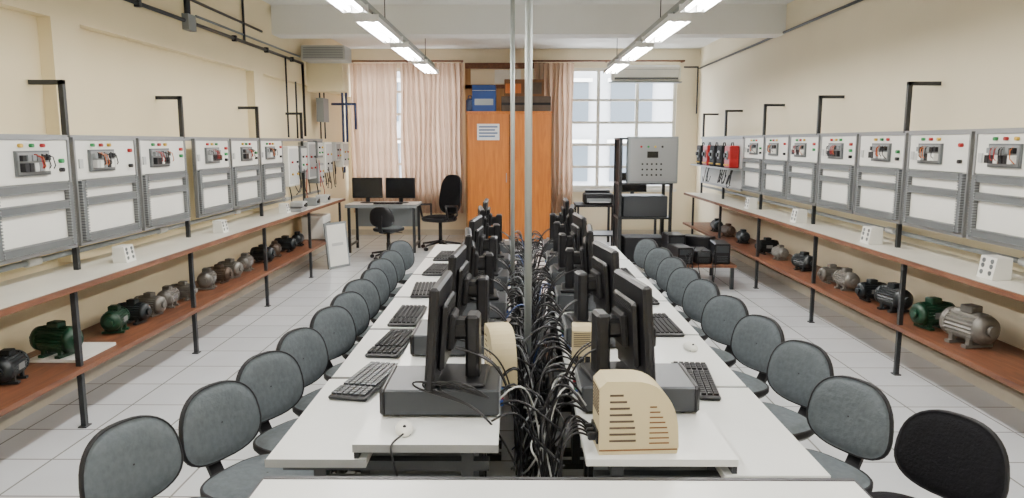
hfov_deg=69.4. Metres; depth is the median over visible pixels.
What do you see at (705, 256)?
supplies
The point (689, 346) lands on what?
computer mouse
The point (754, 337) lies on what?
chair
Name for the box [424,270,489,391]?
monitor
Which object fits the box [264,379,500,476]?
computer desk
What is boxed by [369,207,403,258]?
chair
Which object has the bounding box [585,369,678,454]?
stabilizer
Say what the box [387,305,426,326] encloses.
keyboard
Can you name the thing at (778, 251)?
motor
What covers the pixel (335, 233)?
framed panel
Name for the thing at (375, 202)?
keyboard
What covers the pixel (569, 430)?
cable
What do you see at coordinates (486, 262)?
monitor
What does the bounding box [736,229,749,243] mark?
motor
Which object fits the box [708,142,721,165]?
transformer
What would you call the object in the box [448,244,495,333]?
monitor
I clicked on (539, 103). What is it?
cardboard box
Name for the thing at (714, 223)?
motor
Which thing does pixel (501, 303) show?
desktop computer
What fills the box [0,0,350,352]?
wall
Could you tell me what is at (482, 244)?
monitor
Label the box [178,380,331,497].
chair
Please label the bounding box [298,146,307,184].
control box
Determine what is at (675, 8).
rail
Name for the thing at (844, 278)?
motor
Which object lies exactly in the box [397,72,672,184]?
building
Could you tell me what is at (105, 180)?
panel
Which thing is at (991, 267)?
outlet box
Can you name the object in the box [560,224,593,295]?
monitor
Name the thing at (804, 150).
panel
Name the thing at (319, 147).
control box
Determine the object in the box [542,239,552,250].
desktop computer
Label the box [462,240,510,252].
desktop computer
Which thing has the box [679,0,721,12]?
fluorescent light
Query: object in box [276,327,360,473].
chair
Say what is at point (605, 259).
monitor
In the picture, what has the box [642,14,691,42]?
fluorescent light
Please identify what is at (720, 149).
transformer
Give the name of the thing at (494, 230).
monitor
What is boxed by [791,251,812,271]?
motor
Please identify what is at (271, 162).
panel
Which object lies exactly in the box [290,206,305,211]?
instrument
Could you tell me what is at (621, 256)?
computer desk
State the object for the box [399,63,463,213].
curtain
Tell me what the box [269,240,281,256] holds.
motor
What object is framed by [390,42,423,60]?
fluorescent light
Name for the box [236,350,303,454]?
chair
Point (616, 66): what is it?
fluorescent light
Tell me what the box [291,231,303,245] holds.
motor
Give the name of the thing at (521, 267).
cable tangle
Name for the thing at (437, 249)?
computer desk
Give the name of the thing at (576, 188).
window
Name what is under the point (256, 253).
motor
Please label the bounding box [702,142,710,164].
transformer
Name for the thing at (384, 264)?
chair
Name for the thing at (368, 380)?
keyboard
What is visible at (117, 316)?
motor
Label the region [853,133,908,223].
panel
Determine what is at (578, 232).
monitor
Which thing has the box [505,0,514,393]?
pole
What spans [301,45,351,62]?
air conditioner
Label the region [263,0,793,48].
ceiling
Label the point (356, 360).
computer desk
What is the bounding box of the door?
[465,63,533,227]
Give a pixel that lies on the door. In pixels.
(475, 73)
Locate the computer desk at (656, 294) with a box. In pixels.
[548,271,667,402]
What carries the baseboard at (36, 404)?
attached to the wall at (113, 58)
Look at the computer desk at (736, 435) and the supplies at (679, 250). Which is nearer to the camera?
the computer desk at (736, 435)
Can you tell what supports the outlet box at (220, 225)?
on the laboratory bench at (17, 294)
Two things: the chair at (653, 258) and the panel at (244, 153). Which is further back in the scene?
the panel at (244, 153)
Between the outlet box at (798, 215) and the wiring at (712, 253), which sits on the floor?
the wiring at (712, 253)
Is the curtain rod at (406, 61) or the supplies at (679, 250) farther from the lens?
the curtain rod at (406, 61)
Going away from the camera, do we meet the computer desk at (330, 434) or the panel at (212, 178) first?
the computer desk at (330, 434)
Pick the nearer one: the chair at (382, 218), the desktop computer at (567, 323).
the desktop computer at (567, 323)
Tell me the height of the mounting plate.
0.018 m
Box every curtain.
[349,63,398,212]
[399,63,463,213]
[534,63,573,213]
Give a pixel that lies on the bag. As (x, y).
(469, 100)
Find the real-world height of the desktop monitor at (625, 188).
0.400 m
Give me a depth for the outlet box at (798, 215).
7.64 m
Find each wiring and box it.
[295,161,335,194]
[306,163,324,197]
[685,247,715,282]
[702,167,732,187]
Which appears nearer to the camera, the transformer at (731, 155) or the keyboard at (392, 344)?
the keyboard at (392, 344)
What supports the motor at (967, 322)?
on the laboratory bench at (1003, 362)
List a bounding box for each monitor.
[352,177,382,202]
[385,178,414,202]
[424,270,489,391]
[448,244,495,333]
[464,227,498,299]
[469,215,502,275]
[477,205,503,257]
[482,198,504,243]
[546,197,569,242]
[549,204,574,254]
[553,212,586,271]
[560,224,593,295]
[566,240,619,321]
[580,269,655,381]
[622,173,646,193]
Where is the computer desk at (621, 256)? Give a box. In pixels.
[539,241,627,336]
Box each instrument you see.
[290,201,307,208]
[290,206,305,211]
[304,197,319,205]
[316,194,330,202]
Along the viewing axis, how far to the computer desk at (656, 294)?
5.28 m
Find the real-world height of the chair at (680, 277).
0.781 m
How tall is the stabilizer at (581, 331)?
0.180 m
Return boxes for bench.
[0,80,345,427]
[683,81,1023,392]
[687,261,736,289]
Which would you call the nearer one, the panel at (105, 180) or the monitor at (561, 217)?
the panel at (105, 180)
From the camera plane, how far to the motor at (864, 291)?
6.17 m
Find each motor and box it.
[0,348,29,384]
[29,320,83,358]
[100,304,129,333]
[118,298,151,324]
[134,292,166,316]
[157,285,179,307]
[171,281,197,300]
[197,267,216,289]
[210,264,232,283]
[217,258,243,278]
[237,253,253,270]
[248,244,275,262]
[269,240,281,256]
[274,235,297,251]
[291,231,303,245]
[710,218,722,231]
[721,223,735,236]
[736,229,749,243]
[755,237,778,254]
[771,245,788,260]
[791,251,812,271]
[817,264,841,283]
[832,267,859,290]
[855,279,885,301]
[874,282,912,312]
[909,296,955,330]
[939,303,1000,348]
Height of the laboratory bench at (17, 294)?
2.090 m
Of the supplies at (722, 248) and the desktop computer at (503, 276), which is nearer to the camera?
the desktop computer at (503, 276)
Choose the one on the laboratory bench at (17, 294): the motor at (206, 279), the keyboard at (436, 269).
the motor at (206, 279)
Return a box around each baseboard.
[0,229,351,430]
[352,229,690,234]
[693,230,1023,411]
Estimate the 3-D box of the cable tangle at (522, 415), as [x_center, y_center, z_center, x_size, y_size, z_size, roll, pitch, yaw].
[0.115,0.562,4.801,0.332,0.872,5.319,0,8,0]
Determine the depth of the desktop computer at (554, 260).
5.58 m
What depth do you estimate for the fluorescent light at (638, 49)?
8.11 m
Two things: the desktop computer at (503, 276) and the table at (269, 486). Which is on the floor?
the table at (269, 486)
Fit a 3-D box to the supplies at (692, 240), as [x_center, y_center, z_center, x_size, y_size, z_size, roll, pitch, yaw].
[2.325,-0.043,9.269,0.405,0.252,0.180,7,11,38]
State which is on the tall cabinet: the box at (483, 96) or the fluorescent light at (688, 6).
the box at (483, 96)
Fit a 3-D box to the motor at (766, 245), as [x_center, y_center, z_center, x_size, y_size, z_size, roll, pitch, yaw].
[3.057,-0.040,8.812,0.319,0.195,0.150,-1,8,-4]
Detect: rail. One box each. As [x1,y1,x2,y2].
[361,0,434,66]
[607,0,685,66]
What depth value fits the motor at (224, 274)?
6.96 m
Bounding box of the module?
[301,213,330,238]
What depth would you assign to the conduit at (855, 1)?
9.61 m
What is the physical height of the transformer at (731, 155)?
0.348 m
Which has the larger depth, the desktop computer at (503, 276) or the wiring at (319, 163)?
the wiring at (319, 163)
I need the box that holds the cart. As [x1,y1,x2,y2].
[612,137,678,264]
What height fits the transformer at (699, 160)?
0.348 m
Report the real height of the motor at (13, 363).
0.182 m
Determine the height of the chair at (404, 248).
0.781 m
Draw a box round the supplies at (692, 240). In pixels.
[684,234,715,249]
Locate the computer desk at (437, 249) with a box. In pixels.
[426,240,510,257]
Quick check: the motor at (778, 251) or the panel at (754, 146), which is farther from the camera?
the panel at (754, 146)
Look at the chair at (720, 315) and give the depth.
4.47 m
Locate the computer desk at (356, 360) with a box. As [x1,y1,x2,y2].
[331,330,500,476]
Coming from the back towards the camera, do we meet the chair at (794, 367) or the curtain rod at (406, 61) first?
the curtain rod at (406, 61)
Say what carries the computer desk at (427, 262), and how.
on the floor
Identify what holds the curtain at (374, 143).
hanging from the curtain rod at (406, 61)
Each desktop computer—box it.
[379,365,503,415]
[410,320,503,355]
[447,269,509,290]
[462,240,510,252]
[463,291,508,318]
[498,253,510,268]
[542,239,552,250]
[545,251,557,267]
[549,265,574,284]
[553,285,595,310]
[560,314,655,346]
[573,363,699,412]
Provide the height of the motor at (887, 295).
0.221 m
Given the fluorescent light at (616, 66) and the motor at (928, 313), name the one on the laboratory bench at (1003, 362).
the motor at (928, 313)
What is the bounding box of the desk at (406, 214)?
[345,201,421,252]
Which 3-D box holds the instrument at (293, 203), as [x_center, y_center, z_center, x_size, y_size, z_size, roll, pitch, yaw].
[-2.637,-0.542,9.188,0.180,0.100,0.200,0,8,0]
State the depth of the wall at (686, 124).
13.34 m
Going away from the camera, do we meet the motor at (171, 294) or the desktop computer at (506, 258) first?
the desktop computer at (506, 258)
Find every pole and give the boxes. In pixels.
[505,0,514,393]
[524,0,532,469]
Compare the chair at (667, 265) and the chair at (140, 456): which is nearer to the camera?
the chair at (140, 456)
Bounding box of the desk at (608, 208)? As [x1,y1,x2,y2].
[607,207,660,245]
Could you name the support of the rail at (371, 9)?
hanging from the ceiling
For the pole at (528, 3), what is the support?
on the floor
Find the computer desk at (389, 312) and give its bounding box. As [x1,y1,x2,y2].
[370,298,503,448]
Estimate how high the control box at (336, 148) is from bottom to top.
0.505 m
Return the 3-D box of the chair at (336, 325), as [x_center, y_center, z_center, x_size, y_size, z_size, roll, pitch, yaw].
[-0.809,0.724,4.135,0.576,0.781,0.550,4,9,25]
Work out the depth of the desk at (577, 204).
11.12 m
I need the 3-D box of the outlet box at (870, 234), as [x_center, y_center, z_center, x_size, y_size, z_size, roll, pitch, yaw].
[2.974,-0.116,6.123,0.117,0.135,0.153,0,8,0]
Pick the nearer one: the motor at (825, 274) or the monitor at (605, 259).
the monitor at (605, 259)
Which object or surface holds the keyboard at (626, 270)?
on the computer desk at (627, 264)
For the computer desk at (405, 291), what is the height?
0.752 m
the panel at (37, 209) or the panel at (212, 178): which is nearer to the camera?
the panel at (37, 209)
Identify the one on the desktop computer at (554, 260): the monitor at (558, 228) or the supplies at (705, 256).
the monitor at (558, 228)
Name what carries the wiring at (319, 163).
attached to the control box at (321, 172)
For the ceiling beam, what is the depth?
9.00 m
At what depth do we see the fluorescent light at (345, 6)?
5.41 m
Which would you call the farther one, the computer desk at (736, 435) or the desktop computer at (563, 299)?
the desktop computer at (563, 299)
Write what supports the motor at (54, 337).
on the mounting plate
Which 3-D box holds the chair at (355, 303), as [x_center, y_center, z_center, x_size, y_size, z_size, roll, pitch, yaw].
[-0.805,0.665,4.545,0.576,0.781,0.550,4,9,24]
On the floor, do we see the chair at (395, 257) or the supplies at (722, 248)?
the chair at (395, 257)
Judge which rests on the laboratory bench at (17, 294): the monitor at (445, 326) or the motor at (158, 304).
the motor at (158, 304)
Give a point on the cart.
(649, 160)
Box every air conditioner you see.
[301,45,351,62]
[609,65,681,82]
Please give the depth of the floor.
5.35 m
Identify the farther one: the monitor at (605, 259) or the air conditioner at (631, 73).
the air conditioner at (631, 73)
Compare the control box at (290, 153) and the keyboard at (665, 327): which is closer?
the keyboard at (665, 327)
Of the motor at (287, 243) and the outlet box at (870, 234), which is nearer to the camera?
the outlet box at (870, 234)
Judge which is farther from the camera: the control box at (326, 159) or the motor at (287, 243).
the control box at (326, 159)
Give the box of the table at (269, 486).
[248,476,872,497]
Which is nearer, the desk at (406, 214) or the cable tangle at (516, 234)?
the cable tangle at (516, 234)
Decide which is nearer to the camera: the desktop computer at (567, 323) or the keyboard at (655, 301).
the desktop computer at (567, 323)
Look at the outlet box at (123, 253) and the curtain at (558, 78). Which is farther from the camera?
the curtain at (558, 78)
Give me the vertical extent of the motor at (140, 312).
0.177 m
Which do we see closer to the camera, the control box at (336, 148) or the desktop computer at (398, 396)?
the desktop computer at (398, 396)
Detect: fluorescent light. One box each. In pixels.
[326,0,367,12]
[355,14,402,42]
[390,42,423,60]
[413,59,438,73]
[603,59,629,73]
[619,41,653,60]
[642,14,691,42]
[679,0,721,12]
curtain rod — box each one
[352,60,462,62]
[532,60,684,62]
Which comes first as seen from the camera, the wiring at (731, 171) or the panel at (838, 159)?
the panel at (838, 159)
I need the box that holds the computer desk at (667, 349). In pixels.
[557,326,745,476]
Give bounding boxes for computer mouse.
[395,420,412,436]
[683,342,697,351]
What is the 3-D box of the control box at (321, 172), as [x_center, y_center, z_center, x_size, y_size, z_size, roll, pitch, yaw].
[-2.792,-0.986,10.611,0.165,0.485,0.320,0,8,0]
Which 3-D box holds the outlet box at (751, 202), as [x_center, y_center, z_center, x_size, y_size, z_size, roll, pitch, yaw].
[3.000,-0.574,9.290,0.117,0.135,0.153,0,8,0]
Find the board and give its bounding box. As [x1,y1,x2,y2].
[690,137,743,190]
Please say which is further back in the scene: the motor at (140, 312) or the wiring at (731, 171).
the wiring at (731, 171)
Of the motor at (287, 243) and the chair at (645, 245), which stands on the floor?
the chair at (645, 245)
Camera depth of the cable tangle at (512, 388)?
2.62 m
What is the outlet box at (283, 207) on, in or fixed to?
on the laboratory bench at (17, 294)
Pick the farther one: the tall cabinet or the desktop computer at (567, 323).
the tall cabinet
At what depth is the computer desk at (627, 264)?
5.96 m
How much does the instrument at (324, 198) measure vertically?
0.100 m
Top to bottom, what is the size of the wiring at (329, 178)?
0.410 m
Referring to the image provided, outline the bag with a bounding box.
[466,95,471,110]
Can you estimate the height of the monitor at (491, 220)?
0.365 m
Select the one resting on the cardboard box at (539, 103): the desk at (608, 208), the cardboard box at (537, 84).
the cardboard box at (537, 84)
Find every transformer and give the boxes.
[696,142,704,164]
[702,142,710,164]
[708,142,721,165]
[716,142,725,166]
[723,142,739,167]
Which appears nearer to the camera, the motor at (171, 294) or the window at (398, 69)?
the motor at (171, 294)
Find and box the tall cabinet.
[466,111,551,245]
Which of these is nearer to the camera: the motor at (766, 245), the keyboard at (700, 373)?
the keyboard at (700, 373)
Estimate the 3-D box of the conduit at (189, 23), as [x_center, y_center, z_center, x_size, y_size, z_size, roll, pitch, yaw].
[-2.738,-1.671,7.571,0.440,2.140,9.020,0,8,0]
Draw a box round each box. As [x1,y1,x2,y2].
[112,244,135,262]
[212,219,228,232]
[279,203,290,212]
[283,146,299,201]
[298,142,316,192]
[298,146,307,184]
[307,141,323,162]
[309,163,324,194]
[316,142,332,185]
[332,142,341,172]
[335,142,348,178]
[472,85,495,110]
[501,96,550,110]
[504,79,543,95]
[744,197,757,208]
[790,209,806,222]
[859,226,882,243]
[976,255,1012,280]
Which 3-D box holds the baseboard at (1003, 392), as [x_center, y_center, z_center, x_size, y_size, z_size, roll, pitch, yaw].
[3.283,0.778,6.149,0.030,0.100,15.200,0,8,0]
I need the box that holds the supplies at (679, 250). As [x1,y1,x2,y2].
[668,243,692,263]
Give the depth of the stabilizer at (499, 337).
2.87 m
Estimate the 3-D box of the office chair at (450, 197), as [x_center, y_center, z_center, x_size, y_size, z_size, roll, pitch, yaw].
[-1.146,-0.587,11.797,0.675,1.182,0.697,7,11,40]
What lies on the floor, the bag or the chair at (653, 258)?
the chair at (653, 258)
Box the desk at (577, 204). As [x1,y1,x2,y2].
[573,202,621,235]
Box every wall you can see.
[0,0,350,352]
[347,49,699,229]
[694,0,1023,393]
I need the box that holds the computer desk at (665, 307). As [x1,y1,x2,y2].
[552,293,698,456]
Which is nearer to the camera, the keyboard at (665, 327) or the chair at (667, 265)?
the keyboard at (665, 327)
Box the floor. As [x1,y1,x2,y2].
[0,235,1023,497]
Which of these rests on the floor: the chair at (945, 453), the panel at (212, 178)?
the chair at (945, 453)
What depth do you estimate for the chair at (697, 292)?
5.02 m
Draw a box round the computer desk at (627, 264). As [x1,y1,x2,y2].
[543,258,644,364]
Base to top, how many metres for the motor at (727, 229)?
0.182 m
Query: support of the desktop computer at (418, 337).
on the computer desk at (356, 360)
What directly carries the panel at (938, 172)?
attached to the laboratory bench at (1003, 362)
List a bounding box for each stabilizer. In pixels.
[484,322,516,385]
[572,322,590,368]
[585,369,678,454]
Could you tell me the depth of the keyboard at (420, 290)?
4.93 m
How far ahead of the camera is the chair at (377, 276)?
5.49 m
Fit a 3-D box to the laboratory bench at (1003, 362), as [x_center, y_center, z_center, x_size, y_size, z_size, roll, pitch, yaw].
[3.057,-0.421,7.240,0.499,2.160,10.100,0,8,0]
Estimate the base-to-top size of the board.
0.720 m
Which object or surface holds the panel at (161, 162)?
attached to the laboratory bench at (17, 294)
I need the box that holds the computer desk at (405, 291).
[394,275,440,297]
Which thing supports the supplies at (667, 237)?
on the bench at (731, 265)
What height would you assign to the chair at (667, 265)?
0.781 m
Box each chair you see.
[78,415,214,497]
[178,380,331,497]
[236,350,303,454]
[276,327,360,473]
[309,305,356,381]
[330,291,369,359]
[342,279,380,341]
[360,268,389,323]
[367,258,397,310]
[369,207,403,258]
[379,250,405,297]
[388,240,414,283]
[419,174,461,250]
[633,238,657,279]
[644,247,672,293]
[656,257,686,307]
[666,267,700,322]
[682,279,720,340]
[701,295,748,367]
[730,314,784,398]
[762,340,833,441]
[805,375,893,491]
[868,409,1009,497]
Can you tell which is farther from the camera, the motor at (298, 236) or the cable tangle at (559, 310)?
the motor at (298, 236)
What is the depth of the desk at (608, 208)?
12.63 m
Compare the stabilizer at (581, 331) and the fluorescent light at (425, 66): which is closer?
the stabilizer at (581, 331)
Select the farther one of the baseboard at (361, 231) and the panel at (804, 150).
the baseboard at (361, 231)
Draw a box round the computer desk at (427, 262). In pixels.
[412,258,447,274]
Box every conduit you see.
[124,0,356,172]
[684,0,862,113]
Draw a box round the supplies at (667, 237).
[661,232,685,248]
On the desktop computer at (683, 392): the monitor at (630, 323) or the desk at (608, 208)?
the monitor at (630, 323)
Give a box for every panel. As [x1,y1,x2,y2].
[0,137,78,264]
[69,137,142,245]
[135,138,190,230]
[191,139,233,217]
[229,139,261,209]
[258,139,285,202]
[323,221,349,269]
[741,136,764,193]
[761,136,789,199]
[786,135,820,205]
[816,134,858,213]
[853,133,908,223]
[901,131,975,237]
[966,130,1023,250]
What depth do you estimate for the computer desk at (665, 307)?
4.26 m
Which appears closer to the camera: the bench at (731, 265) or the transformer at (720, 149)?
the bench at (731, 265)
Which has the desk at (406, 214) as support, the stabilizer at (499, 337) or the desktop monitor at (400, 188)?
the desktop monitor at (400, 188)
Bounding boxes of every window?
[397,68,400,164]
[572,68,676,191]
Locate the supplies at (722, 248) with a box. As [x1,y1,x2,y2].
[709,240,730,263]
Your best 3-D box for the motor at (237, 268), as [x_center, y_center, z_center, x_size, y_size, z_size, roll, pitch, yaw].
[-2.788,0.185,7.278,0.306,0.187,0.144,2,9,16]
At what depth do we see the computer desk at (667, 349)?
3.48 m
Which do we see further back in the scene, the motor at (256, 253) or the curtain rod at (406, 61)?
the curtain rod at (406, 61)
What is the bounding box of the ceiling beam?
[271,4,786,38]
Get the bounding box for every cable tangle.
[491,231,588,476]
[500,252,586,476]
[505,230,587,476]
[506,230,573,476]
[506,234,570,449]
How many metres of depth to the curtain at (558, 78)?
13.21 m
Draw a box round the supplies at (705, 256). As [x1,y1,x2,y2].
[692,247,711,263]
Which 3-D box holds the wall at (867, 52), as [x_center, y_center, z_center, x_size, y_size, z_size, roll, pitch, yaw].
[3.398,-0.830,5.915,0.200,3.350,15.200,0,8,0]
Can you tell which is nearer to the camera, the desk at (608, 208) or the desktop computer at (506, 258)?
the desktop computer at (506, 258)
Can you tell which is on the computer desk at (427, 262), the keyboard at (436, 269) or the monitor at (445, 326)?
the keyboard at (436, 269)
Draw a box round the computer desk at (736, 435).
[568,375,830,477]
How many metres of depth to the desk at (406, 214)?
11.92 m
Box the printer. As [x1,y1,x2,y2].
[582,190,612,203]
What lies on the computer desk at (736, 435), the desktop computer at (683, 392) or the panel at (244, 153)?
the desktop computer at (683, 392)
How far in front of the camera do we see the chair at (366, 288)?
5.05 m
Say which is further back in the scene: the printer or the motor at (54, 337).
the printer
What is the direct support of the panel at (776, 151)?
attached to the laboratory bench at (1003, 362)
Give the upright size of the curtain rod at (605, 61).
0.032 m
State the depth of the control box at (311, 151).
10.07 m
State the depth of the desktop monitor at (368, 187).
11.59 m
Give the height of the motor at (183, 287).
0.156 m
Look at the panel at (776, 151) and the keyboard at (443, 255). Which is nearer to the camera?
the keyboard at (443, 255)
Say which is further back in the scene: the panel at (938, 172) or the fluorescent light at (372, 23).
the fluorescent light at (372, 23)
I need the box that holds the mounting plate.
[29,342,115,362]
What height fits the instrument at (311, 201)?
0.100 m
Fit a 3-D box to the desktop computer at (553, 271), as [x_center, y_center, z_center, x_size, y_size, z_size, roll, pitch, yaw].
[0.468,0.180,5.024,0.434,0.103,0.296,0,8,0]
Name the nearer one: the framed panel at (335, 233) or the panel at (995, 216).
the panel at (995, 216)
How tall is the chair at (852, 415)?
0.781 m
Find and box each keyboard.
[328,361,397,401]
[365,329,412,357]
[373,202,403,203]
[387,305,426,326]
[410,282,435,297]
[422,263,447,275]
[433,251,453,260]
[620,268,635,277]
[652,296,659,304]
[653,313,684,336]
[671,361,720,400]
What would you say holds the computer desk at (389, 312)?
on the floor
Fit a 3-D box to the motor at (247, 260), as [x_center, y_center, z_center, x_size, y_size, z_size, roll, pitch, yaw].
[-2.771,0.129,7.686,0.140,0.182,0.298,-1,8,-5]

